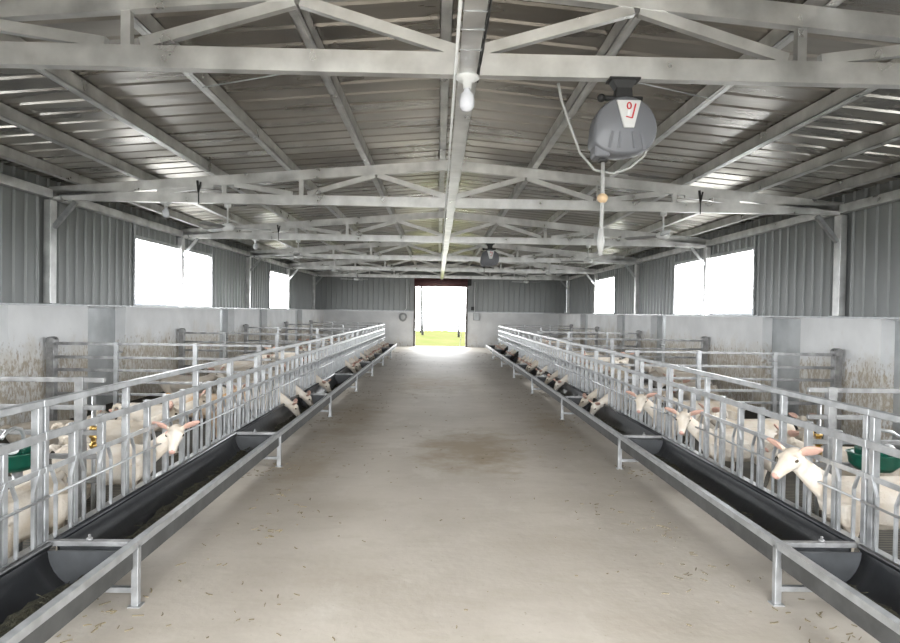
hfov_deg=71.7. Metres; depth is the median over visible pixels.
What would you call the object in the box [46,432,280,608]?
trough
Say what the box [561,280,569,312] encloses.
wall column
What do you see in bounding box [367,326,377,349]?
fence panel
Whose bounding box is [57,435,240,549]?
basin
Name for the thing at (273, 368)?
goat
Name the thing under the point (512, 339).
fence panel
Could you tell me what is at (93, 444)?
water valve
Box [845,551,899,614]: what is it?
basin
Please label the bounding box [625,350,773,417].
divider
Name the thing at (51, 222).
wall column
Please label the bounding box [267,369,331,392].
goat
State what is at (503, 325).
divider
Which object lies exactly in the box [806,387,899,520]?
divider
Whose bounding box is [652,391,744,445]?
goat
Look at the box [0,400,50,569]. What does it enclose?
fence panel
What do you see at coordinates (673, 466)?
chopped feed
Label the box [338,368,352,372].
basin
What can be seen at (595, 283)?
wall column
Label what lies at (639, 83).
wire
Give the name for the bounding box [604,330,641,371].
gate
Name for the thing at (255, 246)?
lamp
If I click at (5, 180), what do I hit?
trim
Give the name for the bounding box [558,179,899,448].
wall
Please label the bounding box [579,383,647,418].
goat
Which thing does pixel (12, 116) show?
roof purlin
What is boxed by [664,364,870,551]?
fence panel
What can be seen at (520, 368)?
trough
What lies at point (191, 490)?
chopped feed
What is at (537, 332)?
divider
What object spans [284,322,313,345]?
gate
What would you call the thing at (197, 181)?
strap
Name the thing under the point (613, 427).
chopped feed
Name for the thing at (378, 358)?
trough
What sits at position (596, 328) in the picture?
gate
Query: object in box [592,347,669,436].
fence panel
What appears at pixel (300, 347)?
goat
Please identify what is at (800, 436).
goat
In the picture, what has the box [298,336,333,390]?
fence panel
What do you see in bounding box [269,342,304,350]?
goat
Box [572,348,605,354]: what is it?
goat
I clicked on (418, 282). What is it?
roller shutter
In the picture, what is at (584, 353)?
goat
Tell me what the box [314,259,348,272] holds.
ceiling fan
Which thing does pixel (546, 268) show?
roof truss
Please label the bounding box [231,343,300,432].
fence panel
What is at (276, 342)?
divider
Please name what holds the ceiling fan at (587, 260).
hanging from the roof truss at (202, 233)
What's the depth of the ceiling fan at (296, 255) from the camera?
13.46 m
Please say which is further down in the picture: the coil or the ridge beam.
the coil
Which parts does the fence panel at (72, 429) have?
post, post, post, post, rail, sill rail, rail, rail, locking rod, post, post, post, post, post, post, post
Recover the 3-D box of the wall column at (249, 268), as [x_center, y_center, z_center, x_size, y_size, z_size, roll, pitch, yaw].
[-5.750,-1.135,18.227,0.473,1.483,0.200,1,1,-1]
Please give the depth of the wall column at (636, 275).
18.38 m
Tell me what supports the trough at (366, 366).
on the floor
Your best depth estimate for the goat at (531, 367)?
14.66 m
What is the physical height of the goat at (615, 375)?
0.718 m
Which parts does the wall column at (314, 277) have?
post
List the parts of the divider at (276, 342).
rail, rail, rail, post, post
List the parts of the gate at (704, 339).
rail, rail, rail, hinge post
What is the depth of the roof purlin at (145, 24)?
6.46 m
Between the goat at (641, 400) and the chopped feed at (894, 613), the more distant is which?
the goat at (641, 400)
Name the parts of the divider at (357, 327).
rail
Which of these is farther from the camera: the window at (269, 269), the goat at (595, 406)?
the window at (269, 269)
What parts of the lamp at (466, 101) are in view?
bulb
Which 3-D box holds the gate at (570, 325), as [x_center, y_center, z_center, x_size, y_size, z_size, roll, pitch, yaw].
[4.524,0.697,25.506,1.013,1.200,0.120,1,1,-1]
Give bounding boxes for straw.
[57,352,861,642]
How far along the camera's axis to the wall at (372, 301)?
28.59 m
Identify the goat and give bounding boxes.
[0,410,114,445]
[8,470,67,557]
[10,469,90,499]
[49,420,199,524]
[50,401,186,445]
[112,390,216,458]
[156,366,224,393]
[166,383,245,441]
[205,357,267,393]
[222,354,275,365]
[222,386,299,427]
[224,364,289,385]
[239,347,274,357]
[242,379,312,418]
[250,359,307,396]
[262,349,303,362]
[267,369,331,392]
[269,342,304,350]
[270,346,307,354]
[311,356,356,373]
[315,354,359,377]
[321,353,361,371]
[337,349,368,360]
[364,350,372,360]
[367,349,374,359]
[510,348,546,360]
[516,355,525,362]
[525,356,562,370]
[527,357,568,371]
[536,361,576,375]
[544,366,598,387]
[553,371,610,390]
[565,357,609,390]
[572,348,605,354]
[576,353,624,366]
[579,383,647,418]
[580,351,621,360]
[580,361,631,373]
[588,388,656,427]
[589,365,631,382]
[603,370,656,387]
[617,352,633,368]
[626,391,727,439]
[639,362,684,376]
[649,363,704,396]
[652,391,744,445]
[662,373,712,398]
[664,407,778,489]
[673,379,719,400]
[696,403,799,476]
[765,424,899,513]
[767,437,899,551]
[788,412,815,445]
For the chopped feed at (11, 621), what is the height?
0.108 m
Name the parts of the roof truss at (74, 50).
web post, web post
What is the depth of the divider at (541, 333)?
21.34 m
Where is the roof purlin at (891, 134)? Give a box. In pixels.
[554,123,899,264]
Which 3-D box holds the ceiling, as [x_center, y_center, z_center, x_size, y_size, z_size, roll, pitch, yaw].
[-0.072,-2.283,13.668,12.200,0.558,30.400,1,1,-1]
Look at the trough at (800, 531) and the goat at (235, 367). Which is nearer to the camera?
the trough at (800, 531)
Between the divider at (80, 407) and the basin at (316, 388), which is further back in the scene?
the basin at (316, 388)
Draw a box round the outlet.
[598,158,607,162]
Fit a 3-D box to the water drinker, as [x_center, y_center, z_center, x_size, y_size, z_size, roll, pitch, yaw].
[-2.756,1.083,3.965,0.284,0.847,0.341,1,1,-1]
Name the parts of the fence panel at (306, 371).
post, post, post, post, post, rail, rail, rail, post, locking rod, post, post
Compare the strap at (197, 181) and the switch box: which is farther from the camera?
the switch box
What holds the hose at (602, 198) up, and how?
hanging from the hose reel at (625, 127)
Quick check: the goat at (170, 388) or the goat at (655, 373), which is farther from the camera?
the goat at (655, 373)
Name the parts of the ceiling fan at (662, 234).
blade, motor, drop rod, blade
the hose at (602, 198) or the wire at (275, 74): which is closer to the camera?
the hose at (602, 198)
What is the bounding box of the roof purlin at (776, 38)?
[492,0,844,268]
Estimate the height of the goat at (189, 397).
0.718 m
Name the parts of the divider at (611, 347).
post, rail, post, rail, rail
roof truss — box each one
[0,0,899,88]
[48,160,843,215]
[180,211,708,247]
[248,242,637,263]
[289,253,596,273]
[314,263,568,280]
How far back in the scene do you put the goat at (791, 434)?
5.00 m
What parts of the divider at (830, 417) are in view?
post, rail, rail, rail, rail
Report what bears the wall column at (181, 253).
on the wall at (94, 275)
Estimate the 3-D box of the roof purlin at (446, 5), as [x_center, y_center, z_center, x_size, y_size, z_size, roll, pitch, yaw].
[-0.197,-2.456,13.562,0.090,0.130,30.000,1,1,-1]
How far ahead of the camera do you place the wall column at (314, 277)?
27.75 m
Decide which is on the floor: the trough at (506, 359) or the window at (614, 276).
the trough at (506, 359)
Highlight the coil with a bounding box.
[399,289,406,320]
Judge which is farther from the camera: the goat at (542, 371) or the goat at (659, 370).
the goat at (542, 371)
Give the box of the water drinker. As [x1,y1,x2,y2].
[0,426,30,551]
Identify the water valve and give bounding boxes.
[89,396,96,510]
[813,404,822,515]
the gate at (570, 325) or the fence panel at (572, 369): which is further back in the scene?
the gate at (570, 325)
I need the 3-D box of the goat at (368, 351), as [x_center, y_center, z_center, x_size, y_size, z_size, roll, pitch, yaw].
[-2.729,0.995,18.134,1.117,0.581,0.334,1,1,-1]
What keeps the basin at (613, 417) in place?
in the trough at (634, 429)
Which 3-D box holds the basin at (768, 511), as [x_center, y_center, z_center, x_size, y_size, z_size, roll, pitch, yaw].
[2.021,1.331,4.951,0.424,0.240,2.920,1,1,-1]
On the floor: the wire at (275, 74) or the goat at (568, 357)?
the goat at (568, 357)
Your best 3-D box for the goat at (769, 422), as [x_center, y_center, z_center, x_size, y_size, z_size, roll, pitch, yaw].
[3.018,1.206,6.322,1.153,0.718,0.338,1,1,-6]
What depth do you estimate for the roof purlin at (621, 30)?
6.30 m
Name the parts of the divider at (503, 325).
rail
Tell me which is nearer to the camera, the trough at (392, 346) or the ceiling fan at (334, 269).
the ceiling fan at (334, 269)
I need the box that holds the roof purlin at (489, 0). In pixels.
[448,0,489,249]
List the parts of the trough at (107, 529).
plate, leg, rail, plate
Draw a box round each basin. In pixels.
[0,549,66,624]
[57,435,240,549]
[237,397,305,435]
[306,375,338,392]
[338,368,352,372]
[531,368,547,375]
[551,378,582,395]
[586,400,660,439]
[656,439,850,551]
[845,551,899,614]
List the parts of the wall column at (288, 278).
post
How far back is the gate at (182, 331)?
12.51 m
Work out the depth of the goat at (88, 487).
4.98 m
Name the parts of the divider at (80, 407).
rail, rail, rail, rail, rail, post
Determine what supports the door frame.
in the wall at (372, 301)
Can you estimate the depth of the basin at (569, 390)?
10.77 m
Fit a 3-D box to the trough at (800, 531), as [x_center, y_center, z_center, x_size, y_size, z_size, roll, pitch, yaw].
[2.012,1.367,4.946,0.500,0.382,3.005,1,1,-1]
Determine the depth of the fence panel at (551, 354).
13.68 m
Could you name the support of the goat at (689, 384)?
on the floor
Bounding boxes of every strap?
[196,180,201,203]
[698,190,703,213]
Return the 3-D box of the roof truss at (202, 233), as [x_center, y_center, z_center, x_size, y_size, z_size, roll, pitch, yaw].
[-0.073,-2.053,13.521,11.452,0.686,0.072,1,1,-1]
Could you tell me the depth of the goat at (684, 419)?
5.62 m
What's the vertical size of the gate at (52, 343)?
1.200 m
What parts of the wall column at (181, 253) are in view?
post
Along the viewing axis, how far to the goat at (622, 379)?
10.09 m
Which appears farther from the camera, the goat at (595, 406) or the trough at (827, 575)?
the goat at (595, 406)
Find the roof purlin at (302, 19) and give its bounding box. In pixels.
[289,4,416,264]
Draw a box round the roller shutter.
[414,278,471,286]
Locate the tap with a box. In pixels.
[89,425,96,438]
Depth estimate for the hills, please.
295.43 m
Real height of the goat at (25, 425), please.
0.450 m
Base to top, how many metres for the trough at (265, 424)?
0.382 m
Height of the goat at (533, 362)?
0.581 m
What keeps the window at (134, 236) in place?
in the wall at (94, 275)
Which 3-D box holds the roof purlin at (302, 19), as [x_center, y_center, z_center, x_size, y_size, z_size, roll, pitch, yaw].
[-1.268,-2.379,13.543,0.090,0.130,30.000,1,1,-1]
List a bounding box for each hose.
[557,83,647,174]
[597,162,607,254]
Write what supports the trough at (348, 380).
on the floor
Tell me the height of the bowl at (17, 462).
0.115 m
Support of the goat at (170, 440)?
on the floor
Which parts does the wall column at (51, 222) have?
post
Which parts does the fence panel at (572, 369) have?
post, post, post, post, locking rod, post, rail, rail, rail, post, post, post, post, post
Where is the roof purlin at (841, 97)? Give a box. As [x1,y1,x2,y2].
[516,58,899,268]
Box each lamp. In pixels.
[160,202,171,217]
[252,239,258,249]
[455,72,478,111]
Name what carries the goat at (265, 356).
on the floor
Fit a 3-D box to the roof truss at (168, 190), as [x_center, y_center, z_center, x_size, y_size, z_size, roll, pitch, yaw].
[0.015,-1.983,8.992,11.452,0.686,0.072,1,1,-1]
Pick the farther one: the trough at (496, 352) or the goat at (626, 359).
the trough at (496, 352)
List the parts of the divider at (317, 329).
rail, rail, post, rail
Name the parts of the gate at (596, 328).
rail, hinge post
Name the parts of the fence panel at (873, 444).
post, locking rod, sill rail, rail, rail, rail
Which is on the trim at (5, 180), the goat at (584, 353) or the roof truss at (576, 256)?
the roof truss at (576, 256)
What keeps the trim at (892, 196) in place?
attached to the wall
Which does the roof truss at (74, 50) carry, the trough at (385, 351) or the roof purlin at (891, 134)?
the roof purlin at (891, 134)
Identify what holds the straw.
on the floor
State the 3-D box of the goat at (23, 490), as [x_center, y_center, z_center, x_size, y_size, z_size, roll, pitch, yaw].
[-2.453,1.163,3.421,0.338,0.718,1.153,1,1,-1]
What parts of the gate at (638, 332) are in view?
rail, rail, hinge post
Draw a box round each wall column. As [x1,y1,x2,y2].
[39,199,78,303]
[177,238,198,306]
[246,257,261,307]
[286,269,297,308]
[312,276,322,308]
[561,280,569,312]
[586,274,597,313]
[624,264,639,313]
[690,247,710,314]
[814,215,848,316]
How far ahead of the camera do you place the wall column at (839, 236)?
9.06 m
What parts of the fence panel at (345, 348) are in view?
post, post, rail, rail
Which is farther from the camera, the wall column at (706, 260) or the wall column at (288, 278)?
the wall column at (288, 278)
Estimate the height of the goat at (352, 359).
0.581 m
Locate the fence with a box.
[416,314,464,336]
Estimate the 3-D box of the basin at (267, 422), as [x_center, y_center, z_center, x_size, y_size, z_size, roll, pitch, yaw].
[-1.991,1.224,7.803,0.424,0.240,2.920,1,1,-1]
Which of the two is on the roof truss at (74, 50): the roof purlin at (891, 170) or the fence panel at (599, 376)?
the roof purlin at (891, 170)
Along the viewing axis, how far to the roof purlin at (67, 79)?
6.49 m
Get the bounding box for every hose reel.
[480,243,498,267]
[588,76,656,162]
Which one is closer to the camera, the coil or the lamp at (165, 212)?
the lamp at (165, 212)
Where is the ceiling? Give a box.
[0,0,899,269]
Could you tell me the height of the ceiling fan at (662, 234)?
0.385 m
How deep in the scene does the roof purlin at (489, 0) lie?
7.90 m
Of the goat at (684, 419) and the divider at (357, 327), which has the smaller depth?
the goat at (684, 419)
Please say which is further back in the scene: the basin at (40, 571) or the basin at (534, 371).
the basin at (534, 371)
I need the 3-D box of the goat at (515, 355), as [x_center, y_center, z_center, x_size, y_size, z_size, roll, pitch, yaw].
[2.300,1.073,18.285,1.122,0.581,0.333,1,1,-1]
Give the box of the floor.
[0,346,899,642]
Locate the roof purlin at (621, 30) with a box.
[467,13,640,265]
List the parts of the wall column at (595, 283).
post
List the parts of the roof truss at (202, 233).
web post, web post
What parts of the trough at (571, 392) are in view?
plate, rail, leg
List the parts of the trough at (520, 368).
rail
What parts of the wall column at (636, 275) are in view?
post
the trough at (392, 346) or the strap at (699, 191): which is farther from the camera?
the trough at (392, 346)
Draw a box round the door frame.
[413,286,467,346]
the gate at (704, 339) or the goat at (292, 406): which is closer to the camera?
the goat at (292, 406)
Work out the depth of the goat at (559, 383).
11.35 m
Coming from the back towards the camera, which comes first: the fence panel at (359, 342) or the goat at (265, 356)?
the fence panel at (359, 342)
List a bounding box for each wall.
[0,163,322,435]
[315,261,567,346]
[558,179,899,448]
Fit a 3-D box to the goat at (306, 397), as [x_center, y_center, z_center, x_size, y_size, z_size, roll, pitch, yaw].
[-2.555,1.133,9.137,1.117,0.581,0.334,1,1,-1]
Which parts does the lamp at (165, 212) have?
bulb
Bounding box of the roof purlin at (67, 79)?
[0,33,366,265]
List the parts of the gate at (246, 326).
hinge post, rail, rail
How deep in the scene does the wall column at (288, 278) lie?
22.95 m
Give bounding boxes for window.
[131,224,212,306]
[268,263,287,308]
[597,269,616,313]
[673,236,757,315]
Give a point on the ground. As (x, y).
(430, 337)
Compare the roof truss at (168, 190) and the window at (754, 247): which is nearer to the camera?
the roof truss at (168, 190)
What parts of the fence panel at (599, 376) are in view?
post, post, post, post, post, post, locking rod, rail, rail, rail, sill rail, post, post, post, post, post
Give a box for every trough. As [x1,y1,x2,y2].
[0,541,137,642]
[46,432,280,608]
[232,393,330,466]
[304,373,356,416]
[335,361,372,391]
[359,353,383,375]
[374,347,390,364]
[381,343,396,357]
[486,344,501,358]
[492,349,511,366]
[501,355,527,377]
[514,363,551,393]
[532,376,588,418]
[562,396,664,469]
[619,435,862,606]
[777,542,899,642]
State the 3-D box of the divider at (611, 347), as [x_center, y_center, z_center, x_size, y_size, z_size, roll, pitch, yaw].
[3.305,0.904,12.702,2.034,1.135,0.056,1,1,-1]
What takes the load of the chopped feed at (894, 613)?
in the trough at (827, 575)
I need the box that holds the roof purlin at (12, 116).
[0,102,340,265]
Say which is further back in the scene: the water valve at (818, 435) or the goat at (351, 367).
the goat at (351, 367)
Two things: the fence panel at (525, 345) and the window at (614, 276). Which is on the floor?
the fence panel at (525, 345)
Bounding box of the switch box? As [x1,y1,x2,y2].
[473,296,478,319]
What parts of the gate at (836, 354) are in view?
rail, rail, rail, rail, hinge post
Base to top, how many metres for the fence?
1.600 m
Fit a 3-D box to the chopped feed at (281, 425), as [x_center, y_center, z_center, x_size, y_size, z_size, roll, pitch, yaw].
[-1.985,1.268,7.803,0.278,0.109,2.840,1,1,-1]
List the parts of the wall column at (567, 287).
post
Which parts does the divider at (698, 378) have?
post, rail, post, rail, rail, rail, rail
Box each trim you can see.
[0,173,317,276]
[568,189,899,279]
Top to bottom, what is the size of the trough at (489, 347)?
0.382 m
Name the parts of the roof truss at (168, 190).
web post, web post, web post, web post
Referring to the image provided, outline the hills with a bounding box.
[135,300,751,313]
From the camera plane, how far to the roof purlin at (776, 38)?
6.08 m
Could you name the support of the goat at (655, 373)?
on the floor
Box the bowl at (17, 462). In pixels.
[8,453,30,472]
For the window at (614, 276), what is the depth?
21.25 m
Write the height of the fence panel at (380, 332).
1.100 m
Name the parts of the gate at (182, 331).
hinge post, rail, rail, rail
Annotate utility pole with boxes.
[420,288,422,332]
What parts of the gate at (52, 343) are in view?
hinge post, rail, rail, rail, rail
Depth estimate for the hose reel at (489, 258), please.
13.46 m
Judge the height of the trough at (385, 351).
0.382 m
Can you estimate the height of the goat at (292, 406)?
0.581 m
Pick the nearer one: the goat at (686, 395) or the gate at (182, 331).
the goat at (686, 395)
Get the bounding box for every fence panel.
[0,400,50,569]
[41,358,234,542]
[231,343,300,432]
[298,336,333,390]
[331,331,354,373]
[353,328,367,358]
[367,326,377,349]
[376,324,384,345]
[497,326,507,346]
[506,328,517,351]
[517,330,534,361]
[533,334,556,373]
[555,339,594,393]
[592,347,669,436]
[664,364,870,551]
[860,409,899,564]
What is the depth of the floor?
4.28 m
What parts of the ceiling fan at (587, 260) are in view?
motor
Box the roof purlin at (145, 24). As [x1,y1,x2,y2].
[134,14,391,266]
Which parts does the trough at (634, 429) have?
plate, rail, leg, plate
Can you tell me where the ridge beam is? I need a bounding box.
[440,0,491,279]
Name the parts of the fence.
fence post, fence post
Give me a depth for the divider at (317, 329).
16.74 m
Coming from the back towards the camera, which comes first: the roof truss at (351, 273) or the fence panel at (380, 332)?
the roof truss at (351, 273)
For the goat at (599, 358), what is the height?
0.718 m
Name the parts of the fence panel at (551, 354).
post, rail, rail, post, post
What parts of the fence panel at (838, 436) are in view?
post, post, post, post, post, post, post, locking rod, rail, rail, sill rail, rail, post, post, post, post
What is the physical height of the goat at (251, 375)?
0.718 m
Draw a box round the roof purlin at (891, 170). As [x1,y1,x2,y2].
[556,162,899,274]
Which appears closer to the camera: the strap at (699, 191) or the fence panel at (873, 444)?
the fence panel at (873, 444)
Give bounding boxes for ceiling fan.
[198,203,270,231]
[275,240,322,257]
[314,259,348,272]
[341,270,361,280]
[528,263,562,275]
[561,245,603,262]
[625,212,697,239]
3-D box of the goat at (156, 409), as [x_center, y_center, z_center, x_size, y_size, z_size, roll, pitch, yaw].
[-3.089,1.103,6.708,1.153,0.718,0.338,1,1,4]
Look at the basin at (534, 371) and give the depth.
14.33 m
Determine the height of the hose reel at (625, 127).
0.530 m
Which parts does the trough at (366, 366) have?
rail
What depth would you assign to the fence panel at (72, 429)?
4.17 m
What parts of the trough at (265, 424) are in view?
plate, leg, rail, plate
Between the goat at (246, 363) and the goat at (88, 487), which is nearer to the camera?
the goat at (88, 487)
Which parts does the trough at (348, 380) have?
leg, rail, plate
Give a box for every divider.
[0,376,105,517]
[117,343,271,427]
[225,332,326,368]
[279,327,354,353]
[312,324,371,340]
[333,322,382,334]
[500,325,549,336]
[512,327,570,343]
[532,331,606,351]
[562,337,661,372]
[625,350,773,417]
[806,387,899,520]
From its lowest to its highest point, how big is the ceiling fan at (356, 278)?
0.385 m
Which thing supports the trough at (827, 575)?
on the floor
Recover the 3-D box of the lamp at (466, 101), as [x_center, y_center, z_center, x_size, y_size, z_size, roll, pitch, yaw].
[0.106,-1.416,3.881,0.150,0.220,0.150,1,1,-1]
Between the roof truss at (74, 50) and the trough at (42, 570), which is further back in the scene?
the roof truss at (74, 50)
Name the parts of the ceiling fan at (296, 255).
blade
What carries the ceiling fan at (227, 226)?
hanging from the roof truss at (168, 190)
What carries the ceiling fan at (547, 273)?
hanging from the roof truss at (576, 256)
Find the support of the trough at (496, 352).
on the floor
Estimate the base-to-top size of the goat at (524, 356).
0.581 m
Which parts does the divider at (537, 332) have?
rail, rail, rail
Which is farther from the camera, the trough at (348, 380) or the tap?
the trough at (348, 380)
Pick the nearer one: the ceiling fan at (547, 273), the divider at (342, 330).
the ceiling fan at (547, 273)
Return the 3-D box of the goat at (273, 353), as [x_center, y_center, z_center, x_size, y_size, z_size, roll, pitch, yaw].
[-4.519,0.961,14.577,0.338,0.718,1.153,1,1,29]
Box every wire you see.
[202,74,276,87]
[639,83,711,99]
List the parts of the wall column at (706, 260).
post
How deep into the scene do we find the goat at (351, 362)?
14.52 m
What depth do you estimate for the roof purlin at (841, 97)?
6.69 m
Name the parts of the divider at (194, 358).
rail, rail, rail, rail, rail, post, post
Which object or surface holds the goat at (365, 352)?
on the floor
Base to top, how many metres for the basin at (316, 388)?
0.240 m
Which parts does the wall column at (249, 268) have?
post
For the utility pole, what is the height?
6.800 m
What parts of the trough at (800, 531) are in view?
plate, rail, leg, plate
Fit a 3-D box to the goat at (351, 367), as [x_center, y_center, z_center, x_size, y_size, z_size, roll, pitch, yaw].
[-2.648,1.059,13.971,1.117,0.581,0.334,1,1,-1]
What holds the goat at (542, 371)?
on the floor
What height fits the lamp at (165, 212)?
0.220 m
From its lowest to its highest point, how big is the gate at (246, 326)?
1.200 m
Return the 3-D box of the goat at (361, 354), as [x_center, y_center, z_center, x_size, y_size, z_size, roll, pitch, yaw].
[-2.700,1.018,16.660,1.117,0.581,0.334,1,1,-1]
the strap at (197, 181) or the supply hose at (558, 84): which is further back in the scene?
the strap at (197, 181)
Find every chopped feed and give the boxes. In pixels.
[0,575,82,637]
[125,447,252,538]
[272,404,313,431]
[582,407,625,434]
[654,455,784,539]
[848,583,899,618]
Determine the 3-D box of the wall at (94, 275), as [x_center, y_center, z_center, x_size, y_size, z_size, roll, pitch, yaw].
[-5.752,-0.371,13.587,0.500,3.548,29.800,1,1,-1]
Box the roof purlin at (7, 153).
[0,144,325,269]
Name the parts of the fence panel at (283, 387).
post, post, post, post, sill rail, post, rail, rail, rail, locking rod, post, post, post, post, post, post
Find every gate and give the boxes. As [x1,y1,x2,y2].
[45,336,122,420]
[178,328,228,374]
[243,324,280,353]
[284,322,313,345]
[309,320,332,339]
[549,324,572,336]
[570,326,598,348]
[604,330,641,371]
[659,336,708,371]
[769,348,843,429]
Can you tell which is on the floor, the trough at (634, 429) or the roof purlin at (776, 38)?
the trough at (634, 429)
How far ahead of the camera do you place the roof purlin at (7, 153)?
8.61 m
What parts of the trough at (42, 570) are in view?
plate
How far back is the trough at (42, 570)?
2.99 m
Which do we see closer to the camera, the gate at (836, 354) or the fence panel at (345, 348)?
the gate at (836, 354)
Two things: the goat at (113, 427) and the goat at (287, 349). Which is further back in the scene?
the goat at (287, 349)
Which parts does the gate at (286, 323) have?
hinge post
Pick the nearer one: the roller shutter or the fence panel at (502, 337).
the fence panel at (502, 337)
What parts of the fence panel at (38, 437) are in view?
post, rail, sill rail, rail, rail, locking rod, post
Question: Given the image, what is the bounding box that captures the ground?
[415,330,464,346]
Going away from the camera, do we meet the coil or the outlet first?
the outlet
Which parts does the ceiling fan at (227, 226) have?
blade, blade, drop rod, motor, blade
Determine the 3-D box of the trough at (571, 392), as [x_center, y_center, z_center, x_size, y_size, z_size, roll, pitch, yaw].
[1.896,1.274,10.944,0.500,0.382,3.005,1,1,-1]
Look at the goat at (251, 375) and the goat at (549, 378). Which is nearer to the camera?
the goat at (251, 375)
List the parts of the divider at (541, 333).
rail, rail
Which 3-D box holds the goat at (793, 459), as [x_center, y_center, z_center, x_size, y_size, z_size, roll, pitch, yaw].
[2.571,1.170,3.899,1.219,0.830,0.360,1,1,-1]
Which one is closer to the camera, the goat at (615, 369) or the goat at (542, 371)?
the goat at (615, 369)
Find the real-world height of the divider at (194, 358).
1.135 m
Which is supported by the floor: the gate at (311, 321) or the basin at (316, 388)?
the gate at (311, 321)
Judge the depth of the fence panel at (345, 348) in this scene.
13.48 m
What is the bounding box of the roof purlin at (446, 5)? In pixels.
[438,0,453,262]
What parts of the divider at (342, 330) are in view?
rail, rail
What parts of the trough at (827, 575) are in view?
plate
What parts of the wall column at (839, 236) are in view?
post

